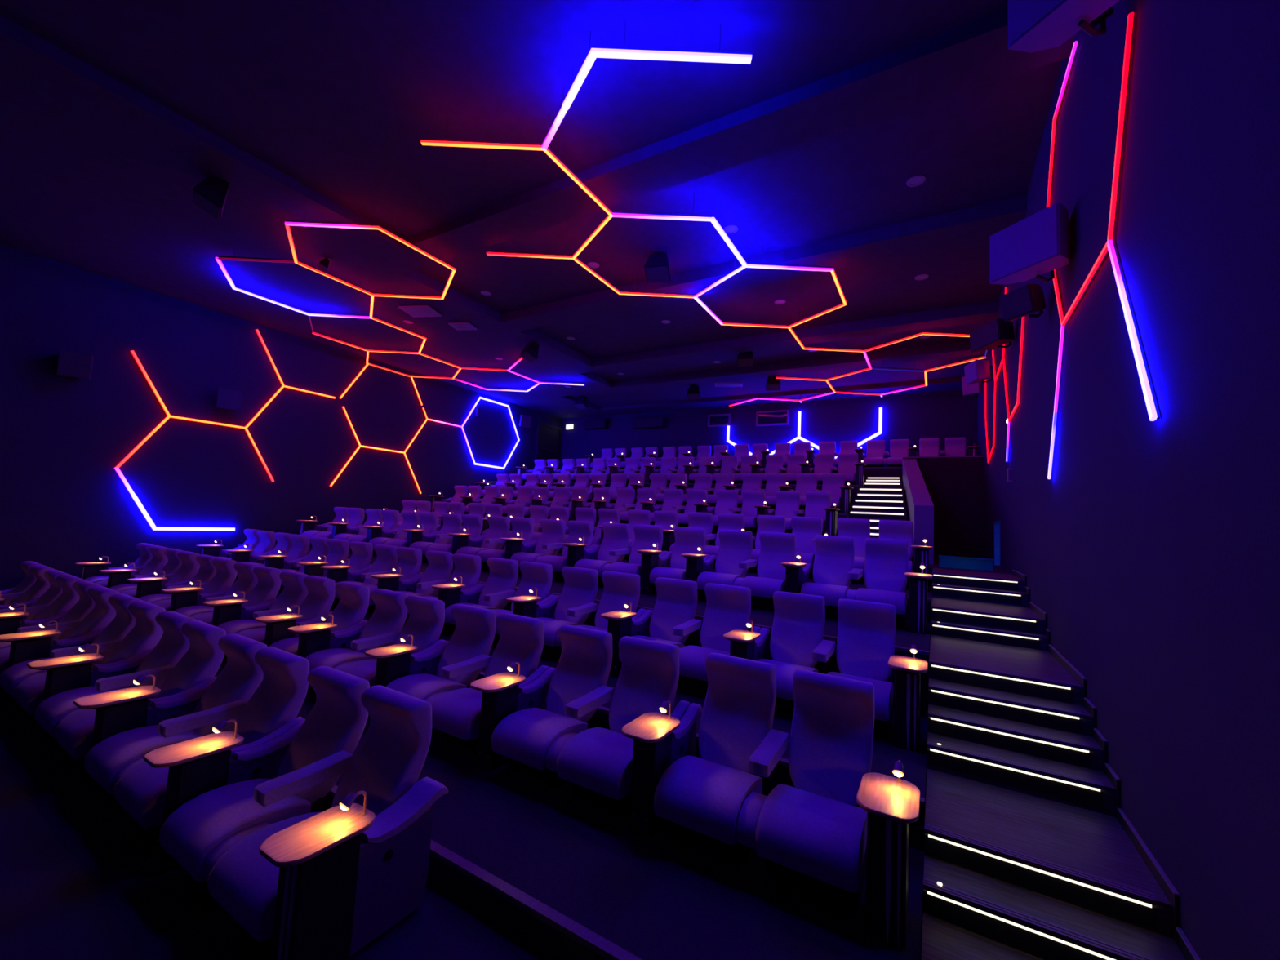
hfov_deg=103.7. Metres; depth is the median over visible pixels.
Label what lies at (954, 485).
wall
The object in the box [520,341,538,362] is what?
ceiling speaker
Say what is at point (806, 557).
seat cushion
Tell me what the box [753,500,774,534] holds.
side table
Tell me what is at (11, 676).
seat cushion
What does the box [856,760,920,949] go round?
side table
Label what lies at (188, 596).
side table
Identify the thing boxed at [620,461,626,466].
seat cushion
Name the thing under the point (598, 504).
side table
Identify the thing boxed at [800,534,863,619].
seat
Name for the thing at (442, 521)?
side table
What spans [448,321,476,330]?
ceiling vent
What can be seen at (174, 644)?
seat
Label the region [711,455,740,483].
seat
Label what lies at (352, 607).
seat
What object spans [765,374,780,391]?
ceiling speaker
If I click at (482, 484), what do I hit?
side table
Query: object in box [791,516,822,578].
seat
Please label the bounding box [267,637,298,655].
seat cushion
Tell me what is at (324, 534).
seat cushion
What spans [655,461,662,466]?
seat cushion
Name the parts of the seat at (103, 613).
backrest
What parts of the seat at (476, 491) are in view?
backrest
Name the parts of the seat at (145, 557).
armrest, backrest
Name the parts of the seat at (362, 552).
backrest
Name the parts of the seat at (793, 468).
backrest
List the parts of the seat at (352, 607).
backrest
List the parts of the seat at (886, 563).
backrest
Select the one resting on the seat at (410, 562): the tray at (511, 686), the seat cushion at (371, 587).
the seat cushion at (371, 587)
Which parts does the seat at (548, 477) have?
backrest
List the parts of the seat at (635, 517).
backrest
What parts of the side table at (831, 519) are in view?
metal trim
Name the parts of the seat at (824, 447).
backrest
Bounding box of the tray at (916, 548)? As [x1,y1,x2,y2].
[912,547,931,550]
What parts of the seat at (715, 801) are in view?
backrest, armrest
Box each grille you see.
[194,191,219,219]
[319,262,327,271]
[520,351,536,362]
[574,404,586,408]
[644,266,669,282]
[687,393,700,399]
[737,358,753,366]
[766,383,779,391]
[964,360,977,384]
[968,319,999,351]
[1000,285,1033,320]
[1008,0,1064,44]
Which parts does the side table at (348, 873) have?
metal trim, console panel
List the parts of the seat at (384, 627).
armrest, backrest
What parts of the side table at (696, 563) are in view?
console panel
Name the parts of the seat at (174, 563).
armrest, backrest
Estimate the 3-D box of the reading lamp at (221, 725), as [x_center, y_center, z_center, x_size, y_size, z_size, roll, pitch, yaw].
[-2.765,1.670,3.357,0.058,0.142,0.148,0,-5,31]
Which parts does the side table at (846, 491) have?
metal trim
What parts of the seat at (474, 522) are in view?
backrest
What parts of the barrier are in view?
rail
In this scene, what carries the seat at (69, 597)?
on the floor at (522, 866)
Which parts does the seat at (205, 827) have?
armrest, backrest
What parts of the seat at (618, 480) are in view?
backrest, armrest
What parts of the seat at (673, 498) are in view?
backrest, armrest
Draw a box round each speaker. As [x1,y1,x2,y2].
[56,349,93,379]
[192,175,229,220]
[216,386,242,410]
[318,255,332,271]
[519,414,532,427]
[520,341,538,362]
[574,395,587,408]
[582,418,608,430]
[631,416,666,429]
[644,251,671,282]
[686,384,701,399]
[737,351,754,366]
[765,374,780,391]
[961,376,982,396]
[964,359,993,385]
[968,318,1014,352]
[989,201,1069,284]
[999,283,1046,322]
[1008,0,1119,53]
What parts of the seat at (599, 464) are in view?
backrest, armrest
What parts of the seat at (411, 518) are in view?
armrest, backrest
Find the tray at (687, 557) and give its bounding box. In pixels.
[683,555,705,558]
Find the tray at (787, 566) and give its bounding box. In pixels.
[782,564,805,568]
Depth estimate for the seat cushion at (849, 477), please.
14.03 m
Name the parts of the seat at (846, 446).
backrest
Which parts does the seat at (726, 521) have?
backrest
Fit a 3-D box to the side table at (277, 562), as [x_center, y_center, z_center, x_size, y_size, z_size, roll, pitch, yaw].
[-7.277,1.825,10.303,0.300,0.828,0.934,0,-5,31]
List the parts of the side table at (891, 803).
metal trim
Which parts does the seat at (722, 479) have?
backrest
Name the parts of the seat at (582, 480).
backrest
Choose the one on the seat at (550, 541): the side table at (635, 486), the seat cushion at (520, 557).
the seat cushion at (520, 557)
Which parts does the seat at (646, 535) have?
backrest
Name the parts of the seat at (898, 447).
backrest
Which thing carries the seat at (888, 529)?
on the floor at (522, 866)
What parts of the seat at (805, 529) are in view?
backrest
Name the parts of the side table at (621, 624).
console panel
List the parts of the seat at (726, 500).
backrest, armrest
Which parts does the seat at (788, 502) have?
backrest, armrest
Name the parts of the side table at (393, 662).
console panel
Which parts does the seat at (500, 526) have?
backrest, armrest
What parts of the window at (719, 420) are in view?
pane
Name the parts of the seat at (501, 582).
backrest, armrest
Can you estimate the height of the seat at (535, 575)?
1.090 m
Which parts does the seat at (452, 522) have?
armrest, backrest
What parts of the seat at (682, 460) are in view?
backrest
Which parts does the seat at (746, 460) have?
backrest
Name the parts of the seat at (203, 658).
backrest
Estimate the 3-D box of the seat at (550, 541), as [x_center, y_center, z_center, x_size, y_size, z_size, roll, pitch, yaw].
[-1.884,1.291,9.607,0.680,1.090,0.940,0,-5,31]
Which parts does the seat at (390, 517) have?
backrest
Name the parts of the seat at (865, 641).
backrest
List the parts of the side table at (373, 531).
console panel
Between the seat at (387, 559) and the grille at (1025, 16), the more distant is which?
the seat at (387, 559)
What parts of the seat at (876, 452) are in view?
backrest, armrest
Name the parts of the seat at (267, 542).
backrest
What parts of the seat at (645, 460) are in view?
backrest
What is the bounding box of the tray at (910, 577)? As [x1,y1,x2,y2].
[906,576,929,579]
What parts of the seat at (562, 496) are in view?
backrest, armrest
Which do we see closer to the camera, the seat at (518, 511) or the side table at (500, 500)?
the seat at (518, 511)
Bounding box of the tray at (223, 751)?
[167,748,231,767]
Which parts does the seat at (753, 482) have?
backrest, armrest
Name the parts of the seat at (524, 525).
backrest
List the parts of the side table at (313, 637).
console panel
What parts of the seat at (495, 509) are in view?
backrest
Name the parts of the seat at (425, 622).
backrest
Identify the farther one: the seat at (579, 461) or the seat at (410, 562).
the seat at (579, 461)
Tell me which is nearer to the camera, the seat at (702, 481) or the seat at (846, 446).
the seat at (702, 481)
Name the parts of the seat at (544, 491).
backrest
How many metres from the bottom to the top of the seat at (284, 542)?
1.090 m
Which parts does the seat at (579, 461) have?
backrest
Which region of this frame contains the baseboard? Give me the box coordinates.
[1012,569,1200,959]
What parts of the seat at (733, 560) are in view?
backrest, armrest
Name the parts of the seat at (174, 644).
armrest, backrest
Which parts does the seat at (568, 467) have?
backrest, armrest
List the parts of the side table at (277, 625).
console panel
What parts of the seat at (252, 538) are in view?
armrest, backrest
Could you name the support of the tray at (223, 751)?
on the side table at (198, 766)
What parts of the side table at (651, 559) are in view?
console panel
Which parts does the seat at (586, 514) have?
backrest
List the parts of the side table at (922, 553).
metal trim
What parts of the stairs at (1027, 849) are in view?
riser panel, riser panel, riser panel, riser panel, riser panel, riser panel, riser panel, riser panel, riser panel, riser panel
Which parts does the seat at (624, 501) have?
backrest, armrest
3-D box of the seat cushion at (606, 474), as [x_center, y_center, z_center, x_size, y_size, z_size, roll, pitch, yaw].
[-1.293,-0.114,18.540,0.552,0.250,0.585,0,-5,31]
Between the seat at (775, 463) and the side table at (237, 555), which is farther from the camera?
the seat at (775, 463)
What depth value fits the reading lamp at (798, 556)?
6.99 m
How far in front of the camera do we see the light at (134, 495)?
11.76 m
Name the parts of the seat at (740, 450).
backrest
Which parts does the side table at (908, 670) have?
metal trim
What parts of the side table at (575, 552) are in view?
console panel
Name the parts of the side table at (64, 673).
console panel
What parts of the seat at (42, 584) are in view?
backrest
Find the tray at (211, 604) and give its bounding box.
[209,603,243,606]
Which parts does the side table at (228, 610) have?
console panel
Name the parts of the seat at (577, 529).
backrest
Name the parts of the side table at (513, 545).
console panel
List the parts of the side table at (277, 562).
console panel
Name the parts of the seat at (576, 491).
backrest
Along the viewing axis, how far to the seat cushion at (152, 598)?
8.24 m
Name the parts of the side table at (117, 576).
console panel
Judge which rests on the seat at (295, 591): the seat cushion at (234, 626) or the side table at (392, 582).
the seat cushion at (234, 626)
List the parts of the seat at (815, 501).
backrest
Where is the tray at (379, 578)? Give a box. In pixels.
[373,577,399,579]
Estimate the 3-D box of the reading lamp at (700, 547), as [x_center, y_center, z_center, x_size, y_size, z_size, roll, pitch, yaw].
[0.939,1.084,7.791,0.058,0.142,0.148,0,-5,31]
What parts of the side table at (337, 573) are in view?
console panel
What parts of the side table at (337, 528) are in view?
console panel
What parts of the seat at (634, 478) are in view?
backrest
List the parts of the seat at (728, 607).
backrest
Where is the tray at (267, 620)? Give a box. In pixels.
[265,618,297,623]
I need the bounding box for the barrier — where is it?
[938,555,994,571]
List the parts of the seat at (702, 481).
backrest, armrest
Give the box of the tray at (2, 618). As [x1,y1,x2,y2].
[0,616,23,620]
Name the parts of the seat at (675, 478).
backrest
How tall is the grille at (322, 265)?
0.059 m
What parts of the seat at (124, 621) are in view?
armrest, backrest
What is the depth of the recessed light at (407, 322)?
12.45 m
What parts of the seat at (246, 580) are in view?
armrest, backrest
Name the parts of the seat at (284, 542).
armrest, backrest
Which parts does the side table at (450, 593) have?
console panel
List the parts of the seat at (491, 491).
armrest, backrest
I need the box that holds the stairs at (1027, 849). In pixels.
[923,568,1186,959]
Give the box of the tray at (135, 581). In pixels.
[134,580,162,582]
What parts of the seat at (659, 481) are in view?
backrest, armrest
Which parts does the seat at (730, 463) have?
backrest, armrest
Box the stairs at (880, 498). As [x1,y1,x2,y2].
[846,476,907,538]
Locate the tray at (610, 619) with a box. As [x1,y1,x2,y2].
[604,617,631,621]
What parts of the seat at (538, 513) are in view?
backrest, armrest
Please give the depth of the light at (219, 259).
10.54 m
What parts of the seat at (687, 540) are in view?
backrest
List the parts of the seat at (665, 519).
backrest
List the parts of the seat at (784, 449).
backrest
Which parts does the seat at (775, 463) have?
backrest, armrest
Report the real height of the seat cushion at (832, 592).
0.250 m
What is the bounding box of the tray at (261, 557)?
[261,557,284,559]
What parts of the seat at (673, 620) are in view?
backrest, armrest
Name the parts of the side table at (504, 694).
console panel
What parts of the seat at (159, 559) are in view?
backrest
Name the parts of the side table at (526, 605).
console panel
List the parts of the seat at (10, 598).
armrest, backrest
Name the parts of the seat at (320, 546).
armrest, backrest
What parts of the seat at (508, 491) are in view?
backrest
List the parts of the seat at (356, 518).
backrest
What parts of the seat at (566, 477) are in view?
backrest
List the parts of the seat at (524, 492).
backrest, armrest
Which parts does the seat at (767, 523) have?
backrest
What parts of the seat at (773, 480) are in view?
backrest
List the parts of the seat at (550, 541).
backrest, armrest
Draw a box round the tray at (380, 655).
[377,652,411,658]
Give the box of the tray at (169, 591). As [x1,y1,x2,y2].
[168,590,200,593]
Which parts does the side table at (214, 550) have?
console panel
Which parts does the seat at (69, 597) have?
backrest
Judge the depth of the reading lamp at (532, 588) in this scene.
6.75 m
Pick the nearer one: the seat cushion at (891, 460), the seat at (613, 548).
the seat at (613, 548)
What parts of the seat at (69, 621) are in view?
armrest, backrest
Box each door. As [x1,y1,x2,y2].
[534,422,561,469]
[994,520,1000,568]
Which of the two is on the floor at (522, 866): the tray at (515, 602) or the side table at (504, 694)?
the side table at (504, 694)
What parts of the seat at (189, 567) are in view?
backrest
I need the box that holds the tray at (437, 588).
[435,586,462,590]
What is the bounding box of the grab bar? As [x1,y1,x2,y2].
[1007,468,1012,481]
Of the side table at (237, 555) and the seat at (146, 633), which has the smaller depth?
the seat at (146, 633)
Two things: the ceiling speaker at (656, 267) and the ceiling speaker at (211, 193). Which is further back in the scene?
the ceiling speaker at (656, 267)
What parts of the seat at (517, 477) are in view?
backrest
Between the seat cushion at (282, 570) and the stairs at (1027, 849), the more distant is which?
the seat cushion at (282, 570)
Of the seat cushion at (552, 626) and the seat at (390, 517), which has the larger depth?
the seat at (390, 517)
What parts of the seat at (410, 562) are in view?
backrest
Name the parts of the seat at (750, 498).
backrest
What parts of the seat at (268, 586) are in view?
backrest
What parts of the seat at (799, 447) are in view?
backrest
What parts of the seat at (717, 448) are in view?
backrest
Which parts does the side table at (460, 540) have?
console panel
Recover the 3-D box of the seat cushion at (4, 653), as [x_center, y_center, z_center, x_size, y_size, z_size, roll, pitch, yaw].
[-7.065,2.080,5.816,0.552,0.250,0.585,0,-5,31]
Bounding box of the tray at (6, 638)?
[3,635,53,642]
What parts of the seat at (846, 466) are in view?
backrest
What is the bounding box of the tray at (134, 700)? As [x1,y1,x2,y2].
[91,696,151,709]
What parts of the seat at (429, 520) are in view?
backrest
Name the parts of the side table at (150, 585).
console panel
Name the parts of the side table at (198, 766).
console panel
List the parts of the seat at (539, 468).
backrest, armrest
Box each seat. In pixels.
[0,560,41,604]
[0,569,69,622]
[0,580,101,649]
[0,586,119,674]
[0,593,142,697]
[13,564,54,604]
[13,600,165,713]
[34,610,195,737]
[37,574,84,619]
[54,620,226,759]
[84,542,153,582]
[84,633,267,794]
[94,545,168,587]
[109,548,182,593]
[114,646,309,829]
[120,551,199,597]
[138,554,217,604]
[154,557,236,610]
[159,666,369,883]
[173,561,258,617]
[191,565,281,625]
[207,684,431,942]
[216,570,307,635]
[217,528,260,559]
[230,530,275,559]
[236,532,292,576]
[239,575,335,643]
[259,533,310,566]
[267,582,369,655]
[278,536,329,592]
[281,538,349,586]
[302,506,350,546]
[305,588,408,671]
[315,507,364,538]
[320,541,373,577]
[333,508,382,552]
[334,544,398,603]
[338,595,444,687]
[348,509,399,542]
[365,546,422,613]
[368,511,420,555]
[386,511,438,559]
[386,604,495,736]
[395,550,453,622]
[396,500,431,527]
[399,500,416,521]
[407,553,480,613]
[408,513,462,563]
[419,501,448,524]
[429,514,483,552]
[431,612,544,754]
[433,485,467,513]
[435,502,464,531]
[444,557,518,631]
[448,485,481,511]
[455,515,510,570]
[459,502,484,532]
[464,485,498,518]
[479,517,533,571]
[480,473,508,498]
[482,504,524,535]
[483,486,513,517]
[484,503,502,518]
[490,624,613,786]
[491,561,552,644]
[497,473,522,497]
[502,486,533,516]
[506,505,547,537]
[510,519,565,576]
[511,473,538,499]
[521,459,546,481]
[524,486,549,518]
[531,506,568,545]
[532,473,553,497]
[535,566,598,658]
[536,458,559,481]
[537,520,593,582]
[547,473,570,501]
[547,487,569,519]
[551,458,574,481]
[555,635,679,816]
[558,507,595,553]
[568,458,588,482]
[568,473,589,502]
[568,487,588,520]
[573,522,631,587]
[575,487,610,517]
[576,570,639,631]
[586,473,605,502]
[587,457,605,482]
[590,448,613,469]
[590,508,620,551]
[604,448,626,469]
[604,457,621,482]
[606,524,662,579]
[608,473,626,503]
[613,473,644,500]
[613,488,635,523]
[618,577,702,679]
[620,447,643,468]
[620,488,656,524]
[622,509,650,559]
[623,457,639,482]
[636,473,668,505]
[638,447,657,468]
[639,457,655,483]
[648,456,676,483]
[648,526,705,595]
[650,488,684,524]
[653,511,678,553]
[653,653,788,862]
[654,446,677,468]
[656,473,687,505]
[666,456,693,483]
[669,511,715,551]
[675,445,691,468]
[677,488,707,527]
[679,582,751,693]
[683,473,714,506]
[688,455,715,483]
[693,445,711,468]
[696,528,757,601]
[703,513,744,568]
[706,473,733,506]
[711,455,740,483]
[711,489,741,533]
[713,444,728,468]
[733,444,749,467]
[733,454,758,484]
[737,473,764,507]
[740,489,764,536]
[741,531,795,610]
[746,515,785,573]
[751,443,767,467]
[755,669,874,909]
[756,591,835,715]
[760,454,786,484]
[764,473,786,510]
[774,442,791,467]
[774,490,804,533]
[782,453,805,484]
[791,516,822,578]
[794,442,810,463]
[795,473,821,511]
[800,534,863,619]
[804,491,831,535]
[809,453,837,484]
[813,441,838,466]
[822,473,844,513]
[826,598,895,737]
[834,453,857,484]
[835,440,857,467]
[837,518,870,584]
[855,537,908,629]
[862,440,889,466]
[878,520,913,588]
[887,439,909,466]
[919,438,945,456]
[945,437,965,456]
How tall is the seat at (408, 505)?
1.090 m
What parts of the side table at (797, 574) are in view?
console panel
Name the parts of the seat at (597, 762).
backrest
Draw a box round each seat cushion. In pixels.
[0,640,53,648]
[0,647,10,674]
[0,657,93,697]
[13,672,46,713]
[34,685,126,737]
[54,708,96,759]
[84,575,108,582]
[84,724,202,794]
[94,579,107,587]
[109,584,137,592]
[114,760,168,829]
[120,588,137,597]
[138,594,172,603]
[154,599,171,610]
[159,777,311,883]
[173,605,213,617]
[191,612,213,625]
[207,812,320,942]
[216,619,266,635]
[236,562,265,575]
[239,627,266,643]
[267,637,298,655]
[279,568,304,572]
[302,529,322,537]
[305,648,377,671]
[315,531,332,538]
[333,533,360,540]
[334,581,373,598]
[338,658,377,687]
[348,534,366,542]
[365,585,377,604]
[368,537,395,547]
[386,538,406,547]
[386,673,466,700]
[395,591,429,596]
[396,521,402,527]
[407,595,438,613]
[408,541,438,554]
[429,543,452,552]
[431,688,482,741]
[435,524,440,531]
[444,602,497,624]
[455,546,489,555]
[464,505,469,511]
[479,548,505,562]
[480,489,485,496]
[482,528,488,535]
[490,707,587,770]
[502,506,507,514]
[510,551,546,566]
[513,489,518,497]
[521,473,527,479]
[524,506,530,515]
[531,532,542,539]
[535,617,580,646]
[537,555,567,571]
[548,490,555,497]
[551,473,558,479]
[555,727,633,799]
[562,534,568,542]
[568,473,576,479]
[568,508,571,517]
[573,559,613,576]
[576,625,607,631]
[587,491,591,499]
[590,536,600,546]
[604,473,608,479]
[606,562,640,579]
[618,635,684,662]
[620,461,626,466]
[620,511,628,520]
[627,539,635,548]
[648,566,685,583]
[650,512,654,522]
[653,755,762,844]
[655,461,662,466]
[656,493,664,501]
[669,542,675,551]
[677,513,688,524]
[679,644,729,681]
[683,493,687,502]
[688,473,694,479]
[693,460,699,466]
[696,571,744,589]
[703,545,719,556]
[706,494,716,502]
[711,473,715,480]
[713,515,718,525]
[715,459,720,466]
[733,473,742,480]
[737,459,741,466]
[737,494,742,503]
[741,576,785,598]
[744,516,756,527]
[751,548,759,562]
[755,784,867,893]
[756,658,818,701]
[760,472,776,480]
[764,495,776,505]
[782,472,799,480]
[785,518,791,529]
[795,551,814,568]
[800,496,805,506]
[800,582,850,606]
[809,472,829,480]
[822,520,825,531]
[826,671,893,721]
[830,497,840,506]
[834,472,855,481]
[835,457,838,465]
[853,556,865,573]
[855,587,907,614]
[862,457,883,465]
[887,457,902,465]
[907,560,912,572]
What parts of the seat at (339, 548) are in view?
backrest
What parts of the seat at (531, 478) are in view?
backrest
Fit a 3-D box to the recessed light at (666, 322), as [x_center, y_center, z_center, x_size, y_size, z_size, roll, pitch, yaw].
[0.628,-3.834,12.186,0.236,0.012,0.232,0,-5,31]
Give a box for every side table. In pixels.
[0,587,13,603]
[0,591,39,618]
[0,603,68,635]
[0,620,105,702]
[26,643,153,739]
[73,674,217,792]
[75,555,132,579]
[98,562,160,588]
[127,569,193,598]
[143,716,305,871]
[161,579,231,611]
[195,539,240,571]
[202,591,276,626]
[225,543,271,582]
[254,604,332,646]
[258,549,306,570]
[258,776,448,959]
[287,613,368,689]
[296,515,331,534]
[297,555,346,576]
[320,558,371,606]
[327,517,363,538]
[362,520,399,555]
[364,634,448,686]
[370,566,422,592]
[402,524,439,547]
[429,492,451,512]
[431,575,484,634]
[438,511,463,529]
[447,527,484,568]
[459,492,482,514]
[470,662,555,770]
[475,479,494,498]
[480,513,492,535]
[492,493,515,506]
[500,531,538,559]
[502,514,515,547]
[503,479,524,490]
[506,586,559,618]
[515,464,533,481]
[528,494,551,507]
[535,480,555,491]
[543,463,561,473]
[553,480,573,491]
[556,517,568,534]
[562,536,599,566]
[568,495,591,520]
[574,463,591,473]
[585,453,595,469]
[589,480,609,502]
[591,496,614,525]
[597,520,613,545]
[600,600,653,676]
[607,462,624,482]
[614,452,625,468]
[622,700,702,837]
[629,480,648,503]
[636,542,672,595]
[639,497,662,524]
[643,462,659,483]
[647,451,661,461]
[661,523,675,558]
[673,480,693,505]
[680,545,716,600]
[681,450,696,460]
[682,462,698,483]
[693,498,715,515]
[704,461,720,483]
[719,449,729,466]
[722,480,741,494]
[723,619,769,660]
[741,527,755,547]
[749,461,764,473]
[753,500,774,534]
[760,448,771,467]
[777,481,794,490]
[780,553,811,593]
[799,460,813,473]
[804,447,816,467]
[822,502,839,536]
[838,481,853,514]
[853,445,865,462]
[853,459,866,487]
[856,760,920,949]
[887,644,928,751]
[904,562,932,634]
[907,444,919,456]
[911,537,933,591]
[966,443,979,455]
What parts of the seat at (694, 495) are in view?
backrest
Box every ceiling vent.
[398,305,441,317]
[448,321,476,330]
[714,382,742,386]
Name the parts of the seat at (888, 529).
backrest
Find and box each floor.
[0,466,932,959]
[912,555,1013,579]
[921,912,1044,959]
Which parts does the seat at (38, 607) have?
armrest, backrest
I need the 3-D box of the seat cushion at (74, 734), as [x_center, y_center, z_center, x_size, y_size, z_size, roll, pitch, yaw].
[-4.483,2.097,4.289,0.552,0.250,0.585,0,-5,31]
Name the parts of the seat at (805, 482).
backrest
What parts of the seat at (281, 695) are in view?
backrest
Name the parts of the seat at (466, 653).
backrest, armrest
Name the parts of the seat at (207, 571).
armrest, backrest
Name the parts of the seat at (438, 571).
armrest, backrest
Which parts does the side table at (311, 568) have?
console panel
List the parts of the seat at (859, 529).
backrest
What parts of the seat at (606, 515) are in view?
backrest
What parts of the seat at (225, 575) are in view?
backrest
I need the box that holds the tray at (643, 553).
[638,551,660,554]
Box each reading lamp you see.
[9,603,26,613]
[39,620,57,631]
[79,643,99,656]
[124,562,134,569]
[133,674,155,689]
[154,569,164,577]
[190,579,201,588]
[212,720,238,738]
[233,591,244,599]
[278,549,286,555]
[287,604,299,615]
[320,613,333,624]
[339,791,367,815]
[392,566,400,574]
[400,634,413,646]
[453,575,462,584]
[506,662,520,676]
[529,586,537,596]
[623,600,631,612]
[659,701,671,718]
[697,545,702,554]
[746,619,753,632]
[796,553,801,563]
[892,760,903,782]
[910,644,917,658]
[920,562,924,573]
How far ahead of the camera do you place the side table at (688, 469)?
16.66 m
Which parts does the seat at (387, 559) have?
armrest, backrest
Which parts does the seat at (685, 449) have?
backrest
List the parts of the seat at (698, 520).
backrest, armrest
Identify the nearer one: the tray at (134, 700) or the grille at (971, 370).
the tray at (134, 700)
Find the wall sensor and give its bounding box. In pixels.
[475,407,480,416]
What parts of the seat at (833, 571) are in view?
backrest, armrest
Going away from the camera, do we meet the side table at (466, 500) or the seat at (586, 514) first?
the seat at (586, 514)
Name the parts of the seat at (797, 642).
backrest, armrest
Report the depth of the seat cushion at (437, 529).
13.62 m
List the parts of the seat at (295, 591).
armrest, backrest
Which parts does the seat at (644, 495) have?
backrest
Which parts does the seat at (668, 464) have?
backrest, armrest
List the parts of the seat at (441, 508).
backrest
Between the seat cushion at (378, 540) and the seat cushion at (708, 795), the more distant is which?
the seat cushion at (378, 540)
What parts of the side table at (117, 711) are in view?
console panel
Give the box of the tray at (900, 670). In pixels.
[892,667,923,674]
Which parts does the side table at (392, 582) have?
console panel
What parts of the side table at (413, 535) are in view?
console panel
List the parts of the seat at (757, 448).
backrest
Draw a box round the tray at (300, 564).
[299,564,325,565]
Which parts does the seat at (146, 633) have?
backrest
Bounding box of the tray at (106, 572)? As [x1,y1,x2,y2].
[105,571,133,573]
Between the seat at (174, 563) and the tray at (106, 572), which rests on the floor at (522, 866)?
the seat at (174, 563)
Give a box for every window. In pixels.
[707,413,731,426]
[755,409,789,426]
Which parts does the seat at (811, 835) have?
backrest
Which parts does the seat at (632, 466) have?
backrest, armrest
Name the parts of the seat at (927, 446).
backrest, armrest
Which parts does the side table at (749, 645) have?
console panel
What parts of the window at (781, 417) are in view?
pane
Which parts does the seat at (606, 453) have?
backrest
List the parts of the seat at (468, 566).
backrest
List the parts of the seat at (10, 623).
console panel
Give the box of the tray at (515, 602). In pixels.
[510,600,538,604]
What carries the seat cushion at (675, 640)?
on the seat at (673, 620)
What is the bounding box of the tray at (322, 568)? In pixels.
[322,568,348,569]
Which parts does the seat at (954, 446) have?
backrest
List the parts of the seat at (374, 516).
armrest, backrest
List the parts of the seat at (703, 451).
backrest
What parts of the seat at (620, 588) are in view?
backrest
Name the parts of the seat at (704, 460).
backrest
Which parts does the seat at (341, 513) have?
armrest, backrest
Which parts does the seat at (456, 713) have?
backrest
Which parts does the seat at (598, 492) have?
backrest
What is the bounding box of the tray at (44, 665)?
[38,661,94,670]
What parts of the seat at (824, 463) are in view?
backrest, armrest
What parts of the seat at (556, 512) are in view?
backrest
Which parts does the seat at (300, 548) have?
backrest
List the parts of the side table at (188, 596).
console panel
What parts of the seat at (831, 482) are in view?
backrest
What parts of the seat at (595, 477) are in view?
backrest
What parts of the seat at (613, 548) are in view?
backrest, armrest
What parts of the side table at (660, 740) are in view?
console panel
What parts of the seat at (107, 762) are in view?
armrest, backrest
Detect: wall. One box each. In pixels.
[0,243,561,591]
[559,389,977,469]
[902,455,983,558]
[902,458,933,564]
[977,0,1279,959]
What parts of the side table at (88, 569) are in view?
metal trim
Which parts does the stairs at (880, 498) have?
riser panel, riser panel, riser panel, riser panel, riser panel, riser panel, riser panel, riser panel, riser panel, riser panel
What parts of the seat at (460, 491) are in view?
armrest, backrest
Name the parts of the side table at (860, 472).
metal trim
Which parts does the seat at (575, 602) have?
backrest, armrest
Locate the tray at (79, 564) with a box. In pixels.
[79,564,107,565]
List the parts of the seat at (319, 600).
backrest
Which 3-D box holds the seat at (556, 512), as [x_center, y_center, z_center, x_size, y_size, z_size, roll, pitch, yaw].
[-2.224,1.171,12.189,0.552,1.090,0.940,0,-5,31]
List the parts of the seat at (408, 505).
backrest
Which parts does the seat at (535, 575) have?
backrest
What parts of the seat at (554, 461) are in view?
backrest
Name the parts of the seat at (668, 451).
backrest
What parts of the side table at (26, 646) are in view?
console panel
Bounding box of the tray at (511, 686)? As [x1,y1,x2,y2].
[486,684,519,693]
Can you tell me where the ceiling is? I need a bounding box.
[0,0,1075,418]
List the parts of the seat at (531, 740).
backrest, armrest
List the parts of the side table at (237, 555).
console panel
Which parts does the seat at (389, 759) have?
backrest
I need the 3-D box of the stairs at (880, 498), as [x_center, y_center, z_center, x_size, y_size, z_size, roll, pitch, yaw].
[5.704,0.983,11.828,1.305,2.698,5.582,0,-5,31]
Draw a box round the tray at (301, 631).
[298,628,332,634]
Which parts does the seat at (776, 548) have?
backrest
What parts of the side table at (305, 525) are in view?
console panel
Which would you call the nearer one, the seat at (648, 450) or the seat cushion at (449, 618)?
the seat cushion at (449, 618)
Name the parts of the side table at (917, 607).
metal trim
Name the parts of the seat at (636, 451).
backrest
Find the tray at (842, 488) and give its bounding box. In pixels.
[839,487,853,489]
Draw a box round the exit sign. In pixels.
[565,424,573,430]
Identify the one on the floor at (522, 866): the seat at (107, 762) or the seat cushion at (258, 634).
the seat at (107, 762)
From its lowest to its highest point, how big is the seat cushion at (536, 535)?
0.250 m
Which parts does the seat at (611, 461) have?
backrest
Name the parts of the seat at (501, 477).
backrest, armrest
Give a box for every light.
[114,328,335,530]
[215,206,584,391]
[328,363,462,493]
[403,320,413,324]
[420,20,986,406]
[461,396,519,469]
[480,290,491,295]
[566,337,574,340]
[587,262,599,268]
[661,320,671,324]
[723,224,737,233]
[726,423,752,455]
[768,411,837,458]
[774,299,785,304]
[857,407,882,446]
[906,174,925,186]
[914,274,928,279]
[920,334,930,338]
[984,286,1025,462]
[1046,11,1160,479]
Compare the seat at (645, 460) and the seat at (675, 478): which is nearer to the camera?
the seat at (675, 478)

